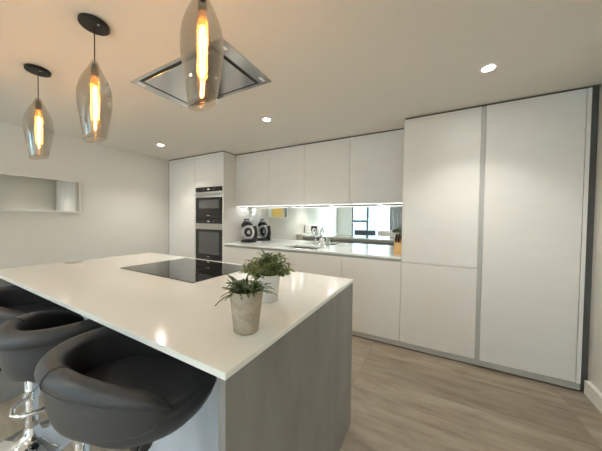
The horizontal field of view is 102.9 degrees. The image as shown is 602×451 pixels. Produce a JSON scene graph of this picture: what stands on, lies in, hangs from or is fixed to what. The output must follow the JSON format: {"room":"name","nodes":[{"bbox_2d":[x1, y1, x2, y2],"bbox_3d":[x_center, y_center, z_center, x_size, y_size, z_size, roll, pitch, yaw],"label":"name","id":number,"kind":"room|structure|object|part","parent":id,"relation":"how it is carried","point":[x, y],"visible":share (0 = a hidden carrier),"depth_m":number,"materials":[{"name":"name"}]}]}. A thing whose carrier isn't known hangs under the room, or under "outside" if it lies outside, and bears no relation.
{"room":"kitchen","nodes":[
{"label":"kitchen","id":0,"kind":"room"},
{"bbox_2d":[0,121,168,268],"bbox_3d":[-4.203,0.062,1.270,0.100,2.400,8.603,1,2,29],"label":"wall","id":1,"kind":"structure","parent":0,"point":[125,194],"depth_m":3.35,"materials":[{"name":"paint"}]},
{"bbox_2d":[0,173,80,212],"bbox_3d":[-3.407,-0.373,2.559,0.044,0.421,1.642,1,2,29],"label":"wall shelf","id":2,"kind":"object","parent":1,"relation":"attached to","point":[17,192],"visible":1,"depth_m":2.93,"materials":[{"name":"paint"}]},
{"bbox_2d":[0,0,601,159],"bbox_3d":[-1.794,-1.128,-0.065,5.556,0.100,8.603,1,2,29],"label":"ceiling","id":3,"kind":"structure","parent":0,"point":[336,69],"depth_m":1.60,"materials":[{"name":"paint"}]},
{"bbox_2d":[22,63,53,159],"bbox_3d":[-1.894,-0.799,1.731,0.154,0.646,0.154,0,2,-32],"label":"pendant light","id":4,"kind":"object","parent":3,"relation":"hanging from","point":[34,69],"visible":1,"depth_m":1.72,"materials":[{"name":"black metal"}]},
{"bbox_3d":[-1.895,-0.698,1.733,0.154,0.442,0.154,1,2,29],"label":"lamp shade","id":5,"kind":"part","parent":4,"relation":"part of","materials":[{"name":"clear glass"}]},
{"bbox_3d":[-1.891,-1.000,1.726,0.005,0.205,0.005,1,1,6],"label":"cord","id":6,"kind":"part","parent":4,"relation":"part of","materials":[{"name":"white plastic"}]},
{"bbox_2d":[76,13,112,140],"bbox_3d":[-1.130,-0.780,1.315,0.154,0.646,0.154,0,2,-32],"label":"pendant light","id":7,"kind":"object","parent":3,"relation":"hanging from","point":[91,23],"visible":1,"depth_m":1.30,"materials":[{"name":"black metal"}]},
{"bbox_3d":[-1.131,-0.678,1.317,0.154,0.442,0.154,1,2,29],"label":"lamp shade","id":8,"kind":"part","parent":7,"relation":"part of","materials":[{"name":"clear glass"}]},
{"bbox_3d":[-1.128,-0.981,1.310,0.005,0.205,0.005,1,1,6],"label":"cord","id":9,"kind":"part","parent":7,"relation":"part of","materials":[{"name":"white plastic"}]},
{"bbox_2d":[130,37,271,108],"bbox_3d":[-0.776,-1.107,1.849,0.984,0.010,0.502,1,2,29],"label":"range hood","id":10,"kind":"object","parent":3,"relation":"attached to","point":[239,74],"visible":0.95,"depth_m":1.78,"materials":[{"name":"metal"}]},
{"bbox_3d":[-0.782,-1.106,1.848,0.750,0.008,0.410,1,2,29],"label":"suction panel","id":11,"kind":"part","parent":10,"relation":"part of","materials":[{"name":"metal"}]},
{"bbox_2d":[180,0,223,109],"bbox_3d":[-0.370,-0.762,0.900,0.154,0.646,0.154,0,2,-32],"label":"pendant light","id":12,"kind":"object","parent":3,"relation":"hanging from","point":[202,4],"visible":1,"depth_m":0.89,"materials":[{"name":"clear glass"}]},
{"bbox_2d":[480,63,496,71],"bbox_3d":[1.288,-1.080,1.647,0.096,0.006,0.096,1,2,29],"label":"recessed light","id":13,"kind":"object","parent":3,"relation":"in","point":[489,67],"visible":1,"depth_m":1.64,"materials":[{"name":"paint"}]},
{"bbox_2d":[0,335,601,450],"bbox_3d":[-1.823,1.371,-0.005,5.556,0.100,8.603,1,2,29],"label":"floor","id":14,"kind":"structure","parent":0,"point":[403,399],"depth_m":1.71,"materials":[{"name":"brown wood"}]},
{"bbox_2d":[0,278,23,402],"bbox_3d":[-1.915,0.797,2.169,0.025,0.940,1.096,1,2,29],"label":"island end panel","id":15,"kind":"object","parent":14,"relation":"on","point":[9,389],"visible":0.02,"depth_m":1.75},
{"bbox_2d":[0,285,73,450],"bbox_3d":[-1.590,0.830,1.394,0.541,0.919,0.430,1,1,-1],"label":"bar stool","id":16,"kind":"object","parent":14,"relation":"on","point":[36,435],"visible":0.32,"depth_m":1.39,"materials":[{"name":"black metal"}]},
{"bbox_3d":[-1.626,0.473,1.386,0.465,0.203,0.428,1,1,-1],"label":"backrest","id":17,"kind":"part","parent":16,"relation":"part of","materials":[{"name":"grey leather"}]},
{"bbox_3d":[-1.563,0.507,1.389,0.449,0.035,0.324,1,1,-1],"label":"seat","id":18,"kind":"part","parent":16,"relation":"part of","materials":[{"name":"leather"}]},
{"bbox_2d":[0,310,105,450],"bbox_3d":[-1.046,0.843,1.127,0.430,0.919,0.541,1,1,-1],"label":"bar stool","id":19,"kind":"object","parent":14,"relation":"on","point":[25,339],"visible":0.52,"depth_m":0.90,"materials":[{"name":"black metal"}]},
{"bbox_3d":[-1.043,0.487,1.079,0.428,0.203,0.465,1,1,-1],"label":"backrest","id":20,"kind":"part","parent":19,"relation":"part of","materials":[{"name":"grey leather"}]},
{"bbox_2d":[34,327,216,450],"bbox_3d":[-0.575,0.855,0.839,0.541,0.919,0.430,1,1,1],"label":"bar stool","id":21,"kind":"object","parent":14,"relation":"on","point":[104,387],"visible":0.78,"depth_m":0.70,"materials":[{"name":"black leather"}]},
{"bbox_3d":[-0.610,0.498,0.833,0.465,0.203,0.428,1,1,1],"label":"backrest","id":22,"kind":"part","parent":21,"relation":"part of","materials":[{"name":"grey leather"}]},
{"bbox_3d":[-0.548,0.533,0.833,0.449,0.035,0.324,1,1,1],"label":"seat","id":23,"kind":"part","parent":21,"relation":"part of","materials":[{"name":"leather"}]},
{"bbox_2d":[81,315,218,450],"bbox_3d":[-1.026,0.825,1.452,2.221,0.940,0.020,1,2,29],"label":"panel","id":24,"kind":"object","parent":14,"relation":"on","point":[200,433],"visible":0.02,"depth_m":1.15,"materials":[{"name":"white laminate"}]},
{"bbox_2d":[169,157,194,257],"bbox_3d":[-1.966,0.018,4.492,0.710,2.383,0.599,1,2,29],"label":"tall cabinet","id":25,"kind":"object","parent":14,"relation":"on","point":[181,171],"visible":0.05,"depth_m":4.21,"materials":[{"name":"white paint"}]},
{"bbox_2d":[195,151,248,261],"bbox_3d":[-1.362,0.033,4.163,0.667,2.383,0.599,1,2,29],"label":"tall cabinet","id":26,"kind":"object","parent":14,"relation":"on","point":[214,169],"visible":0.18,"depth_m":3.87,"materials":[{"name":"white paint"}]},
{"bbox_3d":[-1.780,-0.036,4.063,0.022,1.195,0.017,1,2,29],"label":"trim","id":27,"kind":"part","parent":26,"relation":"part of","materials":[{"name":"white paint"}]},
{"bbox_2d":[194,219,221,261],"bbox_3d":[-1.386,0.227,4.123,0.619,0.668,0.602,1,2,29],"label":"oven","id":28,"kind":"object","parent":26,"relation":"in","point":[208,231],"visible":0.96,"depth_m":3.89,"materials":[{"name":"black glass"}]},
{"bbox_3d":[-1.499,-0.069,3.902,0.619,0.068,0.022,1,2,29],"label":"control panel","id":29,"kind":"part","parent":28,"relation":"part of","materials":[{"name":"black glass"}]},
{"bbox_2d":[194,186,221,218],"bbox_3d":[-1.379,-0.369,4.109,0.619,0.515,0.602,1,2,29],"label":"oven","id":30,"kind":"object","parent":26,"relation":"in","point":[208,199],"visible":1,"depth_m":3.87,"materials":[{"name":"black glass"}]},
{"bbox_3d":[-1.497,-0.281,3.897,0.619,0.347,0.022,1,2,29],"label":"door","id":31,"kind":"part","parent":30,"relation":"part of","materials":[{"name":"black glass"}]},
{"bbox_3d":[-1.493,-0.588,3.890,0.619,0.068,0.022,1,2,29],"label":"control panel","id":32,"kind":"part","parent":30,"relation":"part of","materials":[{"name":"black glass"}]},
{"bbox_3d":[-1.498,-0.891,3.891,0.643,0.525,0.020,1,2,29],"label":"door","id":33,"kind":"part","parent":26,"relation":"part of","materials":[{"name":"white paint"}]},
{"bbox_2d":[223,245,257,265],"bbox_3d":[-0.782,0.770,3.860,0.673,0.939,0.599,1,2,29],"label":"base cabinet","id":34,"kind":"object","parent":14,"relation":"on","point":[234,254],"visible":0.04,"depth_m":3.60,"materials":[{"name":"white paint"}]},
{"bbox_2d":[257,247,294,270],"bbox_3d":[-0.221,0.784,3.554,0.605,0.939,0.599,1,2,29],"label":"base cabinet","id":35,"kind":"object","parent":14,"relation":"on","point":[289,254],"visible":0.09,"depth_m":3.23,"materials":[{"name":"white paint"}]},
{"bbox_2d":[223,241,400,258],"bbox_3d":[0.059,0.310,3.391,2.578,0.020,0.604,1,2,29],"label":"countertop","id":36,"kind":"structure","parent":35,"relation":"on","point":[381,253],"depth_m":3.15,"materials":[{"name":"white stone"}]},
{"bbox_2d":[241,218,257,242],"bbox_3d":[-0.871,0.076,3.997,0.258,0.398,0.258,0,2,-24],"label":"coffee machine","id":37,"kind":"object","parent":36,"relation":"on","point":[249,232],"visible":1,"depth_m":3.95,"materials":[{"name":"black plastic"}]},
{"bbox_3d":[-0.757,0.127,3.955,0.086,0.244,0.076,1,1,21],"label":"water tank","id":38,"kind":"part","parent":37,"relation":"part of","materials":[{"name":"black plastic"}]},
{"bbox_2d":[290,246,319,248],"bbox_3d":[0.056,0.412,3.361,0.524,0.179,0.364,1,2,29],"label":"sink","id":39,"kind":"object","parent":36,"relation":"in","point":[294,246],"visible":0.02,"depth_m":3.54,"materials":[{"name":"metal"}]},
{"bbox_2d":[312,228,319,245],"bbox_3d":[0.204,0.167,3.506,0.154,0.266,0.101,0,2,-26],"label":"tap","id":40,"kind":"object","parent":36,"relation":"on","point":[315,239],"visible":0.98,"depth_m":3.52,"materials":[{"name":"silver metal"}]},
{"bbox_2d":[320,235,323,246],"bbox_3d":[0.308,0.220,3.470,0.059,0.164,0.059,0,1,-16],"label":"soap bottle","id":41,"kind":"object","parent":36,"relation":"on","point":[322,238],"visible":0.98,"depth_m":3.44,"materials":[{"name":"white plastic"}]},
{"bbox_2d":[394,234,401,254],"bbox_3d":[1.116,0.211,2.736,0.090,0.234,0.144,1,2,29],"label":"knife block","id":42,"kind":"object","parent":36,"relation":"on","point":[398,242],"visible":0.81,"depth_m":2.70,"materials":[{"name":"orange wood"}]},
{"bbox_2d":[218,282,352,450],"bbox_3d":[0.059,0.846,1.094,0.025,0.940,1.096,1,2,29],"label":"island end panel","id":43,"kind":"object","parent":14,"relation":"on","point":[295,395],"visible":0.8,"depth_m":0.93,"materials":[{"name":"grey wood"}]},
{"bbox_2d":[294,251,342,277],"bbox_3d":[0.331,0.797,3.253,0.653,0.939,0.599,1,2,29],"label":"base cabinet","id":44,"kind":"object","parent":14,"relation":"on","point":[328,264],"visible":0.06,"depth_m":2.97,"materials":[{"name":"white paint"}]},
{"bbox_2d":[342,255,400,345],"bbox_3d":[0.902,0.812,2.942,0.648,0.939,0.599,1,2,29],"label":"base cabinet","id":45,"kind":"object","parent":14,"relation":"on","point":[376,280],"visible":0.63,"depth_m":2.65,"materials":[{"name":"white paint"}]},
{"bbox_2d":[399,106,485,365],"bbox_3d":[1.494,0.105,2.606,0.682,2.383,0.599,1,2,29],"label":"tall cabinet","id":46,"kind":"object","parent":14,"relation":"on","point":[444,158],"visible":1,"depth_m":2.33,"materials":[{"name":"white paint"}]},
{"bbox_3d":[1.333,0.812,2.377,0.646,0.840,0.020,1,2,29],"label":"door","id":47,"kind":"part","parent":46,"relation":"part of","materials":[{"name":"white paint"}]},
{"bbox_3d":[1.347,-0.348,2.349,0.646,1.469,0.020,1,2,29],"label":"door","id":48,"kind":"part","parent":46,"relation":"part of","materials":[{"name":"white paint"}]},
{"bbox_2d":[479,87,592,389],"bbox_3d":[2.080,0.119,2.287,0.651,2.383,0.599,1,2,29],"label":"tall cabinet","id":49,"kind":"object","parent":14,"relation":"on","point":[537,149],"visible":0.85,"depth_m":2.01,"materials":[{"name":"white paint"}]},
{"bbox_3d":[2.355,0.092,2.136,0.025,2.315,0.599,1,2,29],"label":"panel","id":50,"kind":"part","parent":49,"relation":"part of","materials":[{"name":"white paint"}]},
{"bbox_2d":[579,88,599,391],"bbox_3d":[2.264,0.131,1.891,0.048,2.383,0.020,1,2,29],"label":"trim","id":51,"kind":"structure","parent":49,"relation":"attached to","point":[595,92],"depth_m":1.88,"materials":[{"name":"metal"}]},
{"bbox_2d":[249,204,401,249],"bbox_3d":[0.227,0.055,3.697,5.356,2.400,0.100,1,2,29],"label":"wall","id":52,"kind":"structure","parent":0,"point":[381,204],"depth_m":3.46,"materials":[{"name":"paint"}]},
{"bbox_2d":[236,150,274,206],"bbox_3d":[-0.701,-0.727,3.940,0.670,0.836,0.335,1,2,29],"label":"upper cabinet","id":53,"kind":"object","parent":52,"relation":"attached to","point":[252,169],"visible":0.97,"depth_m":3.78,"materials":[{"name":"white paint"}]},
{"bbox_2d":[269,145,311,205],"bbox_3d":[-0.140,-0.713,3.635,0.603,0.836,0.335,1,2,29],"label":"upper cabinet","id":54,"kind":"object","parent":52,"relation":"attached to","point":[286,165],"visible":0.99,"depth_m":3.48,"materials":[{"name":"white paint"}]},
{"bbox_2d":[249,205,401,249],"bbox_3d":[0.206,0.003,3.646,2.578,0.584,0.006,1,2,29],"label":"backsplash","id":55,"kind":"structure","parent":52,"relation":"attached to","point":[369,226],"depth_m":3.50,"materials":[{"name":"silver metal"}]},
{"bbox_2d":[304,138,354,205],"bbox_3d":[0.411,-0.700,3.334,0.649,0.836,0.335,1,2,29],"label":"upper cabinet","id":56,"kind":"object","parent":52,"relation":"attached to","point":[327,164],"visible":0.99,"depth_m":3.18,"materials":[{"name":"white laminate"}]},
{"bbox_2d":[349,129,403,204],"bbox_3d":[0.982,-0.685,3.023,0.648,0.836,0.335,1,2,29],"label":"upper cabinet","id":57,"kind":"object","parent":52,"relation":"attached to","point":[376,160],"visible":0.92,"depth_m":2.87,"materials":[{"name":"white laminate"}]},
{"bbox_2d":[169,84,600,160],"bbox_3d":[0.075,-1.131,3.364,5.354,0.016,0.589,1,2,29],"label":"trim","id":58,"kind":"structure","parent":52,"relation":"attached to","point":[599,85],"depth_m":2.35,"materials":[{"name":"grey paint"}]},
{"bbox_2d":[587,84,601,392],"bbox_3d":[0.587,0.181,-1.340,0.100,2.400,8.603,1,2,29],"label":"wall","id":59,"kind":"structure","parent":0,"point":[595,333],"depth_m":1.82,"materials":[{"name":"paint"}]},
{"bbox_2d":[584,380,601,412],"bbox_3d":[0.371,1.328,-1.546,0.032,0.112,7.800,1,2,29],"label":"baseboard","id":60,"kind":"structure","parent":59,"relation":"attached to","point":[593,394],"depth_m":1.77,"materials":[{"name":"paint"}]},
{"bbox_3d":[-1.575,0.801,2.185,0.555,0.940,0.740,1,2,29],"label":"cabinet","id":61,"kind":"object","parent":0,"visible":0},
{"bbox_2d":[0,253,352,379],"bbox_3d":[-0.923,0.342,1.620,2.275,0.020,1.100,1,2,29],"label":"countertop","id":62,"kind":"structure","parent":61,"relation":"on","point":[181,320],"depth_m":1.08,"materials":[{"name":"white stone"}]},
{"bbox_2d":[65,261,82,263],"bbox_3d":[-1.897,0.308,2.009,0.116,0.005,0.116,1,2,29],"label":"socket","id":63,"kind":"object","parent":62,"relation":"on","point":[73,262],"visible":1,"depth_m":1.99,"materials":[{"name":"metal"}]},
{"bbox_2d":[120,258,245,283],"bbox_3d":[-0.863,0.324,1.845,0.827,0.006,0.557,1,2,29],"label":"induction hob","id":64,"kind":"object","parent":62,"relation":"in","point":[189,270],"visible":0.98,"depth_m":1.77,"materials":[{"name":"black glass"}]},
{"bbox_2d":[215,273,276,334],"bbox_3d":[-0.187,0.261,0.825,0.194,0.196,0.195,1,2,29],"label":"potted grass plant","id":65,"kind":"object","parent":62,"relation":"on","point":[245,298],"visible":1,"depth_m":0.78,"materials":[{"name":"green plant"}]},
{"bbox_3d":[-0.188,0.288,0.823,0.117,0.142,0.117,1,2,29],"label":"pot","id":66,"kind":"part","parent":65,"relation":"part of","materials":[{"name":"stone"}]},
{"bbox_2d":[239,250,294,302],"bbox_3d":[-0.166,0.232,1.140,0.263,0.239,0.222,0,2,-27],"label":"plant","id":67,"kind":"object","parent":62,"relation":"on","point":[266,270],"visible":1,"depth_m":1.09,"materials":[{"name":"green plant"}]},
{"bbox_3d":[-0.152,0.289,1.131,0.109,0.126,0.109,1,2,29],"label":"pot","id":68,"kind":"part","parent":67,"relation":"part of","materials":[{"name":"white ceramic"}]}
]}

